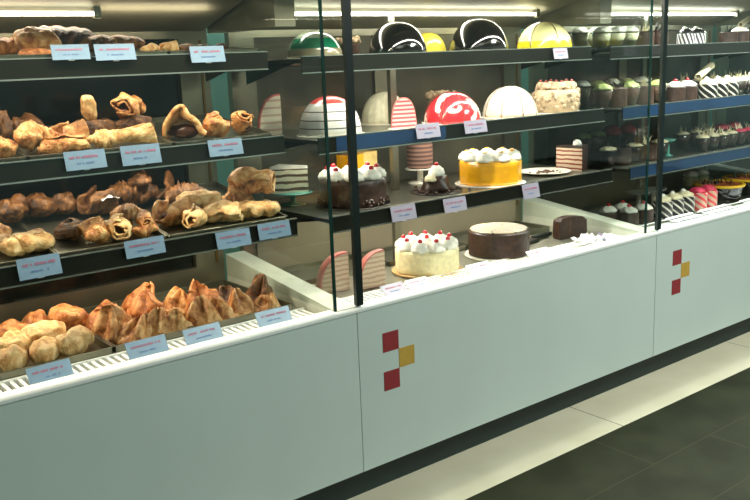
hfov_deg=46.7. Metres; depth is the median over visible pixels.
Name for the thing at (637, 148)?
dessert cup
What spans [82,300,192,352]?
tray
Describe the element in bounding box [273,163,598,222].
shelf
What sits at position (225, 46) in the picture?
croissant
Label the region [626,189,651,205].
cake stand
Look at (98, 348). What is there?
tray
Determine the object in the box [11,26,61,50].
bread roll
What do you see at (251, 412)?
display case
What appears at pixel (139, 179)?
swirl
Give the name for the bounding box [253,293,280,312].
pastry
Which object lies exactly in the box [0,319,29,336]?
bun
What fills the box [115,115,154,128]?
bun
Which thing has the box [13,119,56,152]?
croissant
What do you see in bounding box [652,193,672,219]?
cake
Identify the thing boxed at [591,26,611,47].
glass
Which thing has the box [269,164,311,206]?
cake
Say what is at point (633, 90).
dessert
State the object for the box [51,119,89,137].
pastry
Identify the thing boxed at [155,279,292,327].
tray
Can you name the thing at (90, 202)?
pastry
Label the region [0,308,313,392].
grille
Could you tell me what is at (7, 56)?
tray
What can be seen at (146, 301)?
pastry
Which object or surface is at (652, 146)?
dessert
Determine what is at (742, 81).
dessert cup
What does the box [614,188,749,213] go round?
tray
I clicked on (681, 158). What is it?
shelf
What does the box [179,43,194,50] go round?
bun
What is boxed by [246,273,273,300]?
pastry
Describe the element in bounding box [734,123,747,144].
dessert cup
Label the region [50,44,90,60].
price tag
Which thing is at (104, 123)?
bread roll
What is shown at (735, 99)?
shelf
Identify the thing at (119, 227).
pastry
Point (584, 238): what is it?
crumpled paper
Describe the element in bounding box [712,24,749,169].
display case
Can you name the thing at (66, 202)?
bun
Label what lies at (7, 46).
bread roll
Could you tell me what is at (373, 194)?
cake
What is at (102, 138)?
croissant
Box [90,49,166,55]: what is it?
tray
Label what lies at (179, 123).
pastry
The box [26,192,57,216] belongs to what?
bun
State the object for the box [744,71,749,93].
dessert cup
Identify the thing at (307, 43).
cake
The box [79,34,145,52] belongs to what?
bread loaf
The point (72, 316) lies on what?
bun
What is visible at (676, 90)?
cake
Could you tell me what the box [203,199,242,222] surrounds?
pastry
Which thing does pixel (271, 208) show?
bread roll
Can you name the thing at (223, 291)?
pastry
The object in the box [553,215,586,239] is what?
chocolate cake
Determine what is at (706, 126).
dessert cup
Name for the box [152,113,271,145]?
tray
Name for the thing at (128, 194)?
croissant
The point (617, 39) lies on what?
glass
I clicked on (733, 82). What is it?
cake
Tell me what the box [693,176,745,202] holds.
tart
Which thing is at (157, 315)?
pastry
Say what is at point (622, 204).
cake
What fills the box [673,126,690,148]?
dessert cup
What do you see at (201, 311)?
pastry
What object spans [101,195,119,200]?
paper
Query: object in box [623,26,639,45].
glass
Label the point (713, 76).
dessert cup
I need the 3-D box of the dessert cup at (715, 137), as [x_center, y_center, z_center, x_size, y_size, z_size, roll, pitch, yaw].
[1.663,-0.551,4.284,0.080,0.117,0.080,5,14,31]
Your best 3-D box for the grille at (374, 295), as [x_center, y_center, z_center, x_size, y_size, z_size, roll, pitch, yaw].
[0.467,0.069,3.218,1.485,0.025,0.134,-12,16,-37]
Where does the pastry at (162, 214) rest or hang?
on the tray at (180, 230)
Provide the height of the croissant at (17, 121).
0.082 m
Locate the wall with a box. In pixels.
[206,26,715,279]
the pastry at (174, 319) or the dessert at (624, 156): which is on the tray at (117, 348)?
the pastry at (174, 319)
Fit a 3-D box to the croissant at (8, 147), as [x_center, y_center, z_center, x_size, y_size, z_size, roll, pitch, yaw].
[-0.961,-0.265,2.242,0.064,0.063,0.092,1,13,14]
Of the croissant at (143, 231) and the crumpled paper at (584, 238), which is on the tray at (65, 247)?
the croissant at (143, 231)
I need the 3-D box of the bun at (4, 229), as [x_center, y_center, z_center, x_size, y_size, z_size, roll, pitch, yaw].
[-1.007,-0.038,2.306,0.085,0.070,0.090,-12,16,-37]
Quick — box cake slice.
[556,140,587,170]
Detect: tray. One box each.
[0,53,51,58]
[0,150,27,162]
[0,220,55,266]
[0,315,113,380]
[10,120,173,159]
[19,208,167,256]
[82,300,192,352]
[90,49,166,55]
[119,181,286,238]
[137,47,258,53]
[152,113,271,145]
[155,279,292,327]
[281,254,385,283]
[361,243,465,266]
[446,220,550,248]
[581,203,695,226]
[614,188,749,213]
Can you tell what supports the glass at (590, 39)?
on the display case at (702, 301)
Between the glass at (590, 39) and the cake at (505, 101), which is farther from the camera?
the glass at (590, 39)
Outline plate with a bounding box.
[522,167,570,174]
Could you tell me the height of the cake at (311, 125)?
0.132 m
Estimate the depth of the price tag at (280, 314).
2.59 m
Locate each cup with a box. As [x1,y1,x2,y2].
[598,141,618,165]
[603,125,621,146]
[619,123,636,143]
[626,139,643,161]
[650,137,669,156]
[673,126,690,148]
[678,75,690,81]
[688,125,703,145]
[691,76,702,85]
[694,127,710,150]
[701,122,715,132]
[705,127,720,149]
[709,72,717,78]
[713,123,728,131]
[716,126,731,148]
[725,126,738,146]
[726,121,739,129]
[733,73,747,94]
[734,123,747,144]
[743,122,749,143]
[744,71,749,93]
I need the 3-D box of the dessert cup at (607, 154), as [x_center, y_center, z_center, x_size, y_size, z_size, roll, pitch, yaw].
[1.030,-0.429,3.836,0.090,0.119,0.090,-8,14,-26]
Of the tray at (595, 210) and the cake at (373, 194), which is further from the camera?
the tray at (595, 210)
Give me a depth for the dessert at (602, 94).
3.78 m
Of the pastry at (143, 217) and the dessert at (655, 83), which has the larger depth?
the dessert at (655, 83)
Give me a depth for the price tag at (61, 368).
2.19 m
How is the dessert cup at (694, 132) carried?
on the display case at (702, 301)
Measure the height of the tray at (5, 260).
0.088 m
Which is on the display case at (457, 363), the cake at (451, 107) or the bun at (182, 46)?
the cake at (451, 107)
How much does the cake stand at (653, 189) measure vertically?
0.100 m
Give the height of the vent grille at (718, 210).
0.014 m
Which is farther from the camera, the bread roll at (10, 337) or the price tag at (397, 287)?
the price tag at (397, 287)
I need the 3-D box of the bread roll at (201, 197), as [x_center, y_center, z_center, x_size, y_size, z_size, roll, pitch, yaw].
[-0.538,-0.155,2.650,0.140,0.058,0.063,-9,14,-27]
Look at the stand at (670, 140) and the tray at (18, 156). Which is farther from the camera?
the stand at (670, 140)
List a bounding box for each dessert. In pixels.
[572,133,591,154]
[588,80,605,104]
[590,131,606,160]
[592,84,612,107]
[608,81,627,107]
[614,138,631,164]
[620,78,633,85]
[624,82,640,105]
[634,22,654,45]
[636,77,653,104]
[639,136,656,160]
[651,80,666,101]
[654,23,668,44]
[718,25,737,42]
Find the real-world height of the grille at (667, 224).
0.025 m
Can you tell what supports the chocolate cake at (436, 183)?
on the display case at (457, 363)
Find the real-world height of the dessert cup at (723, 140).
0.117 m
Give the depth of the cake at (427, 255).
3.13 m
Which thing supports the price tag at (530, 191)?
attached to the display case at (457, 363)
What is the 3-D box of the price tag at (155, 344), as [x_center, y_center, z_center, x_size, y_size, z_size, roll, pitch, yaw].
[-0.617,0.266,2.354,0.116,0.049,0.025,-12,16,-39]
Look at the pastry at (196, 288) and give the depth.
2.73 m
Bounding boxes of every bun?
[0,193,28,223]
[0,223,11,234]
[0,234,25,256]
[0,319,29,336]
[18,47,50,54]
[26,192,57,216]
[48,303,88,331]
[51,191,75,213]
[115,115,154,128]
[140,43,160,51]
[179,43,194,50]
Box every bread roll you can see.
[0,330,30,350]
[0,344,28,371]
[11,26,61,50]
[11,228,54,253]
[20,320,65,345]
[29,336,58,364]
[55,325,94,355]
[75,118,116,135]
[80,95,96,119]
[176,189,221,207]
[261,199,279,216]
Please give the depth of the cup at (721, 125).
4.57 m
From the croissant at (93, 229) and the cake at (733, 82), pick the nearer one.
the croissant at (93, 229)
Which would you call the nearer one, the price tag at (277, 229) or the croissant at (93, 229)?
the croissant at (93, 229)
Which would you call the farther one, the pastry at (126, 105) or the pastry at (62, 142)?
the pastry at (126, 105)
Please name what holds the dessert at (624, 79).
on the display case at (702, 301)
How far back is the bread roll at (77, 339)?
2.36 m
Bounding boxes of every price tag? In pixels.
[16,252,62,280]
[25,358,73,384]
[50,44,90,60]
[63,148,107,170]
[93,44,136,60]
[120,143,161,165]
[124,235,165,258]
[125,334,168,359]
[182,322,223,345]
[189,46,225,62]
[207,137,243,156]
[215,228,251,249]
[254,305,291,327]
[257,220,290,239]
[379,281,407,295]
[390,203,416,222]
[404,276,431,289]
[415,122,440,138]
[443,196,466,212]
[463,119,487,133]
[465,261,493,273]
[522,182,539,199]
[526,247,551,258]
[553,48,567,59]
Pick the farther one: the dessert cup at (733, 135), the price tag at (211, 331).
the dessert cup at (733, 135)
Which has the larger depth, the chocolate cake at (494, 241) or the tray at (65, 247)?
the chocolate cake at (494, 241)
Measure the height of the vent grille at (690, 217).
0.014 m
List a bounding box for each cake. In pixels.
[257,94,281,134]
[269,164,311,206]
[284,31,342,59]
[296,96,364,137]
[316,161,390,210]
[316,251,349,292]
[335,35,360,53]
[336,150,376,169]
[361,92,398,125]
[362,249,385,288]
[369,22,426,53]
[388,97,416,129]
[392,230,462,277]
[405,142,432,184]
[410,162,470,195]
[421,33,445,51]
[421,91,480,124]
[425,89,454,101]
[450,19,507,50]
[455,147,525,187]
[465,222,530,261]
[481,86,537,118]
[516,21,572,48]
[531,79,580,113]
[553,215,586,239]
[598,203,617,219]
[614,200,627,215]
[618,204,638,225]
[634,201,653,223]
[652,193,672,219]
[665,79,685,101]
[666,191,683,215]
[676,26,695,43]
[677,189,694,213]
[681,78,697,99]
[688,187,706,211]
[692,26,705,42]
[697,77,717,98]
[701,185,717,207]
[713,76,728,96]
[724,75,738,95]
[731,26,749,41]
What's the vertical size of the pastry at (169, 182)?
0.102 m
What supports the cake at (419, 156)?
on the display case at (457, 363)
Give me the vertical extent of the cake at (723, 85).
0.106 m
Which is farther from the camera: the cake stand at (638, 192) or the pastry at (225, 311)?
the cake stand at (638, 192)
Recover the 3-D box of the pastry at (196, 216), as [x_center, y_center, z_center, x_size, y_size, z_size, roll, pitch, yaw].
[-0.536,-0.100,2.565,0.076,0.067,0.147,-1,12,7]
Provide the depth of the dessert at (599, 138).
4.00 m
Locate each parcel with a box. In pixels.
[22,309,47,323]
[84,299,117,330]
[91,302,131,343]
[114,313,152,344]
[121,281,154,314]
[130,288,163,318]
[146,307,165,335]
[163,286,186,316]
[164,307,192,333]
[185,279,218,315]
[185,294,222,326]
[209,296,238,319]
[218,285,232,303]
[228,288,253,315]
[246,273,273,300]
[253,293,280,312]
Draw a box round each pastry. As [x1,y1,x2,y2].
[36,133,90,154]
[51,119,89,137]
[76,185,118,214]
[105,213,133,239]
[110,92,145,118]
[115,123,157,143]
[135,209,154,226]
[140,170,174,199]
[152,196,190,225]
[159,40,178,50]
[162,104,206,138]
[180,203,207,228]
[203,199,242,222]
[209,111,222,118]
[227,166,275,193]
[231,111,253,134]
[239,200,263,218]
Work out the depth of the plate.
3.66 m
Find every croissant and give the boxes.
[0,110,14,138]
[0,135,17,157]
[12,112,44,135]
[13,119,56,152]
[78,216,109,243]
[86,129,117,148]
[108,174,158,205]
[110,203,140,221]
[131,222,158,238]
[164,181,203,203]
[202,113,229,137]
[215,43,227,48]
[221,192,253,201]
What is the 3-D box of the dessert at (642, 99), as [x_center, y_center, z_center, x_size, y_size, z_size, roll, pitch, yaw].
[1.233,-0.730,3.979,0.090,0.124,0.094,-6,13,-18]
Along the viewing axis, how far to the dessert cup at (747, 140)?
4.47 m
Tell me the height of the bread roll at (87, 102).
0.076 m
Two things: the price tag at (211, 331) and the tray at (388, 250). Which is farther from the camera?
the tray at (388, 250)
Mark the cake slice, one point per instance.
(574, 157)
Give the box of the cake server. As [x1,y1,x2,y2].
[530,231,551,244]
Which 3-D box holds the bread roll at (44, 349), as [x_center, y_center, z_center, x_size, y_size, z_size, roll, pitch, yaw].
[-0.890,0.271,2.343,0.078,0.063,0.135,-5,13,-12]
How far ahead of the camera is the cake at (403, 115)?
3.08 m
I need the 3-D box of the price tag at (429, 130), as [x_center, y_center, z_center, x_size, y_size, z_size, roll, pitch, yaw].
[0.185,-0.414,3.025,0.110,0.052,0.012,-12,16,-37]
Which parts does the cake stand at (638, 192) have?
dish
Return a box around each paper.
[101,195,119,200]
[570,233,606,244]
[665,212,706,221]
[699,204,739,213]
[739,198,749,203]
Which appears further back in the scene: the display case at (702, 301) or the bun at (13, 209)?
the display case at (702, 301)
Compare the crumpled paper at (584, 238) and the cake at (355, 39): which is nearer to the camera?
the cake at (355, 39)
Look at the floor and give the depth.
3.21 m
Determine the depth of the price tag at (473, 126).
3.16 m
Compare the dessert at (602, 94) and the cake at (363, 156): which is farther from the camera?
the dessert at (602, 94)
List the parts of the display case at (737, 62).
panel, sliding door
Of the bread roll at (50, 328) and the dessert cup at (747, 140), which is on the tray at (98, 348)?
the bread roll at (50, 328)
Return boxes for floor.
[348,332,749,499]
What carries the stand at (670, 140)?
on the display case at (702, 301)
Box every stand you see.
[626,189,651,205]
[641,187,666,206]
[665,138,675,155]
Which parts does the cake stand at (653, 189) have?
dish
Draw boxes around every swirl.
[54,218,81,239]
[127,173,151,186]
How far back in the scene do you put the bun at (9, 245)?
2.23 m
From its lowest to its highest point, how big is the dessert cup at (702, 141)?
0.119 m
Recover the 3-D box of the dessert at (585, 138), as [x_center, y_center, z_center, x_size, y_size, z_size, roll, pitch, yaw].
[0.946,-0.465,3.969,0.090,0.140,0.090,4,14,27]
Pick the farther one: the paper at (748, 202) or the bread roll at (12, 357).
the paper at (748, 202)
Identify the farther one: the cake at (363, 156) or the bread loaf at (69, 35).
the cake at (363, 156)
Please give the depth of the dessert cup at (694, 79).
4.43 m
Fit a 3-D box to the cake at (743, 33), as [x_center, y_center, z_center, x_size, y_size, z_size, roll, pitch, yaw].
[1.893,-1.121,4.505,0.092,0.100,0.092,-1,12,7]
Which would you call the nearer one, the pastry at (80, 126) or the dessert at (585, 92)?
the pastry at (80, 126)
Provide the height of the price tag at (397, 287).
0.035 m
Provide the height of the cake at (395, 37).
0.118 m
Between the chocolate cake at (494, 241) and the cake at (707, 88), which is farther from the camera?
the cake at (707, 88)
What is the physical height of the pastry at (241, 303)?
0.083 m
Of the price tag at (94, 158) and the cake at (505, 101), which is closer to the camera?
the price tag at (94, 158)
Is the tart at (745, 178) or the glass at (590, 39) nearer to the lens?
the glass at (590, 39)
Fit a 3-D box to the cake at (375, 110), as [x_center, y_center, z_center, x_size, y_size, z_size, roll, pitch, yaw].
[0.037,-0.551,3.366,0.200,0.122,0.200,-12,16,-37]
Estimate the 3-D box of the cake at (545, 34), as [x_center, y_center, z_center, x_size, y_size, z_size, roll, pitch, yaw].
[0.705,-0.892,3.617,0.247,0.117,0.247,-2,12,3]
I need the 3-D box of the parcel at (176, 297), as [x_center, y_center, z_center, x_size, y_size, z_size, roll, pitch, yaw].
[-0.632,0.161,2.744,0.107,0.084,0.117,-7,13,-20]
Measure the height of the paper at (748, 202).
0.014 m
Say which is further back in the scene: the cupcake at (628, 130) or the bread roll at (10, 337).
the cupcake at (628, 130)
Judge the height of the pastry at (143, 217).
0.055 m
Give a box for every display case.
[0,0,363,499]
[224,0,657,499]
[528,0,749,380]
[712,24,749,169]
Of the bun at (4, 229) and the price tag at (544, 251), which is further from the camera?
the price tag at (544, 251)
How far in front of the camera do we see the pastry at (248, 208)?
2.66 m
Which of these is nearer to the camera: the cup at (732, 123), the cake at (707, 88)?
the cake at (707, 88)
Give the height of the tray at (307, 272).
0.020 m
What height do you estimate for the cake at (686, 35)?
0.094 m
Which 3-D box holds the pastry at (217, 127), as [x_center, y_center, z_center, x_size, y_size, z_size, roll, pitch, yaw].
[-0.481,-0.374,2.613,0.085,0.078,0.087,-12,16,-37]
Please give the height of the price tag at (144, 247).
0.050 m
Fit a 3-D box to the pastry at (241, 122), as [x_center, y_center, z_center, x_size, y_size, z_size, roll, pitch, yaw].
[-0.409,-0.391,2.672,0.070,0.076,0.089,-12,16,-37]
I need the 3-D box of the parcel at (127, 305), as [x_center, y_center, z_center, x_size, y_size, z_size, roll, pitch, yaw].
[-0.743,0.158,2.726,0.126,0.108,0.128,-9,14,-27]
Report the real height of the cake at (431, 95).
0.116 m
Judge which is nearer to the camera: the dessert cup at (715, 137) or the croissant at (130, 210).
the croissant at (130, 210)
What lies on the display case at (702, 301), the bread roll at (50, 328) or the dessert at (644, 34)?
the dessert at (644, 34)
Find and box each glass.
[572,27,589,46]
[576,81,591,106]
[588,27,596,48]
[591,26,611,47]
[605,78,619,86]
[607,26,626,45]
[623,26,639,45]
[634,76,647,84]
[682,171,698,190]
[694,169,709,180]
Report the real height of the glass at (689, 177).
0.125 m
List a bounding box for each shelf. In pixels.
[267,59,300,63]
[271,112,540,144]
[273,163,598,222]
[541,141,749,171]
[579,93,743,111]
[592,49,608,51]
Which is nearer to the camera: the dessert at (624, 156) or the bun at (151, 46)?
the bun at (151, 46)
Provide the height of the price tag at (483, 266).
0.035 m
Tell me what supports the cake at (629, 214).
on the tray at (595, 210)
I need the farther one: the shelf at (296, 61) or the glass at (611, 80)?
the glass at (611, 80)
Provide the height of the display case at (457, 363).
1.820 m
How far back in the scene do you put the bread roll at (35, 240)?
2.27 m
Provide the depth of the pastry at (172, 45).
2.58 m
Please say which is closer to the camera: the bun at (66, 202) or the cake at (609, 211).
the bun at (66, 202)
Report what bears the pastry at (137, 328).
on the tray at (117, 348)
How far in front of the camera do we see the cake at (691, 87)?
4.14 m
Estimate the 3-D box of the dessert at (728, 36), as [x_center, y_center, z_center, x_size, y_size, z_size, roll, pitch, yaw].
[1.807,-1.107,4.438,0.092,0.109,0.092,2,13,17]
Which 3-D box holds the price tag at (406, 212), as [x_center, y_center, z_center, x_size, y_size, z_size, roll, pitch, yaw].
[0.097,-0.125,2.947,0.108,0.054,0.013,-12,16,-37]
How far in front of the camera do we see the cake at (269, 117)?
2.98 m
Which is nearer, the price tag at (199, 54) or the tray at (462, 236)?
the price tag at (199, 54)
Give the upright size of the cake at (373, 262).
0.128 m
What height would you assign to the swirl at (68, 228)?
0.060 m
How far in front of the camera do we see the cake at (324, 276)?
2.96 m
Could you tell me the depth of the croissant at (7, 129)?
2.40 m
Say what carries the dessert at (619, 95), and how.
on the display case at (702, 301)
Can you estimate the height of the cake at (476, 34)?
0.128 m
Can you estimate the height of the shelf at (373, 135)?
0.012 m
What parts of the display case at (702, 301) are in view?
sliding door, frame, panel, corner post, sliding door, kick plate, panel, brass trim, panel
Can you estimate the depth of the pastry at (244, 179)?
2.69 m
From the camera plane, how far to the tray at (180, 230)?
2.63 m
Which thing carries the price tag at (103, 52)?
attached to the display case at (251, 412)
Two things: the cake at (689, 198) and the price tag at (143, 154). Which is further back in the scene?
the cake at (689, 198)
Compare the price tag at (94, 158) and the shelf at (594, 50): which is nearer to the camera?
the price tag at (94, 158)
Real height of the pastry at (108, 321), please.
0.106 m
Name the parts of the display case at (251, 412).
sliding door, sliding door, frame, panel, brass trim, panel, kick plate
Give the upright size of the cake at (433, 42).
0.086 m
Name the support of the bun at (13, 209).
on the tray at (5, 260)
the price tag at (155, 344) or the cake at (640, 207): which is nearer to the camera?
the price tag at (155, 344)
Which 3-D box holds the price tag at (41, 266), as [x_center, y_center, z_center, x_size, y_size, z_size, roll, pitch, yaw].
[-0.855,0.044,2.212,0.110,0.056,0.013,-13,16,-41]
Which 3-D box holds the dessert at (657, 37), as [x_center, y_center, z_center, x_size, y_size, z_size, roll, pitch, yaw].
[1.318,-1.006,4.037,0.090,0.122,0.090,10,17,44]
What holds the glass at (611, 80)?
on the display case at (702, 301)
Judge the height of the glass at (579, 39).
0.099 m
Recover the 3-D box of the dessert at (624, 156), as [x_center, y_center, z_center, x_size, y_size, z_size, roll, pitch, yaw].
[1.104,-0.444,3.893,0.090,0.119,0.090,1,13,15]
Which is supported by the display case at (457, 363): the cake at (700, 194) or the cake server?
the cake server
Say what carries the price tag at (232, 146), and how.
attached to the display case at (251, 412)
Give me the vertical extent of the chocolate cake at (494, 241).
0.107 m
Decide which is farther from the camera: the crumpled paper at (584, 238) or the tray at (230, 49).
the crumpled paper at (584, 238)
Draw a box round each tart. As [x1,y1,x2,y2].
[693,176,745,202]
[723,170,749,195]
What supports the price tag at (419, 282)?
attached to the display case at (457, 363)
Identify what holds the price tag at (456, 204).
attached to the display case at (457, 363)
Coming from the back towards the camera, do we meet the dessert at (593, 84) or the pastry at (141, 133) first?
the dessert at (593, 84)
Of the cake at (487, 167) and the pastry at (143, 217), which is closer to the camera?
the pastry at (143, 217)
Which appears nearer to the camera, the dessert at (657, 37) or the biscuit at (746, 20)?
the dessert at (657, 37)
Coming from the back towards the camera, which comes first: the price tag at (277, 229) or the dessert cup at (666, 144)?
the dessert cup at (666, 144)
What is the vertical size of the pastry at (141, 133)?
0.064 m
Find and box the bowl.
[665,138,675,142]
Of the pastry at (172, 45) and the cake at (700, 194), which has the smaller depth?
the pastry at (172, 45)
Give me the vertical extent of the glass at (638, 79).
0.120 m
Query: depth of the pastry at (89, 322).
2.62 m
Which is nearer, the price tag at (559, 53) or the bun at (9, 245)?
the bun at (9, 245)
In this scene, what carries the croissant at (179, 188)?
on the tray at (180, 230)
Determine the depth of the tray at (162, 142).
2.37 m
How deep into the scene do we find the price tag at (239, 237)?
2.55 m
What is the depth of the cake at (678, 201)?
4.01 m
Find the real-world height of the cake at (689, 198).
0.121 m
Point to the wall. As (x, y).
(219, 85)
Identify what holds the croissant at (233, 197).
on the tray at (180, 230)
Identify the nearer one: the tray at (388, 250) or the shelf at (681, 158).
the tray at (388, 250)
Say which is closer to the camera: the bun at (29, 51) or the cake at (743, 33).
the bun at (29, 51)
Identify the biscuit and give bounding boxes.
[695,62,714,79]
[738,17,749,26]
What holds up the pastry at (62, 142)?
on the tray at (162, 142)
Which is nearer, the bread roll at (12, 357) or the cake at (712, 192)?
the bread roll at (12, 357)
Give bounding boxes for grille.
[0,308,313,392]
[340,233,622,304]
[641,201,749,228]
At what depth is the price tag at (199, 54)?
2.53 m
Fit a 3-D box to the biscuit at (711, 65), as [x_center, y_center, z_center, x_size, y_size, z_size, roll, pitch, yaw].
[1.619,-0.879,4.261,0.152,0.084,0.034,-14,17,-42]
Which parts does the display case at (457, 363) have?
sliding door, corner post, frame, panel, sliding door, kick plate, panel, brass trim, panel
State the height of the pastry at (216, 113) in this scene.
0.045 m

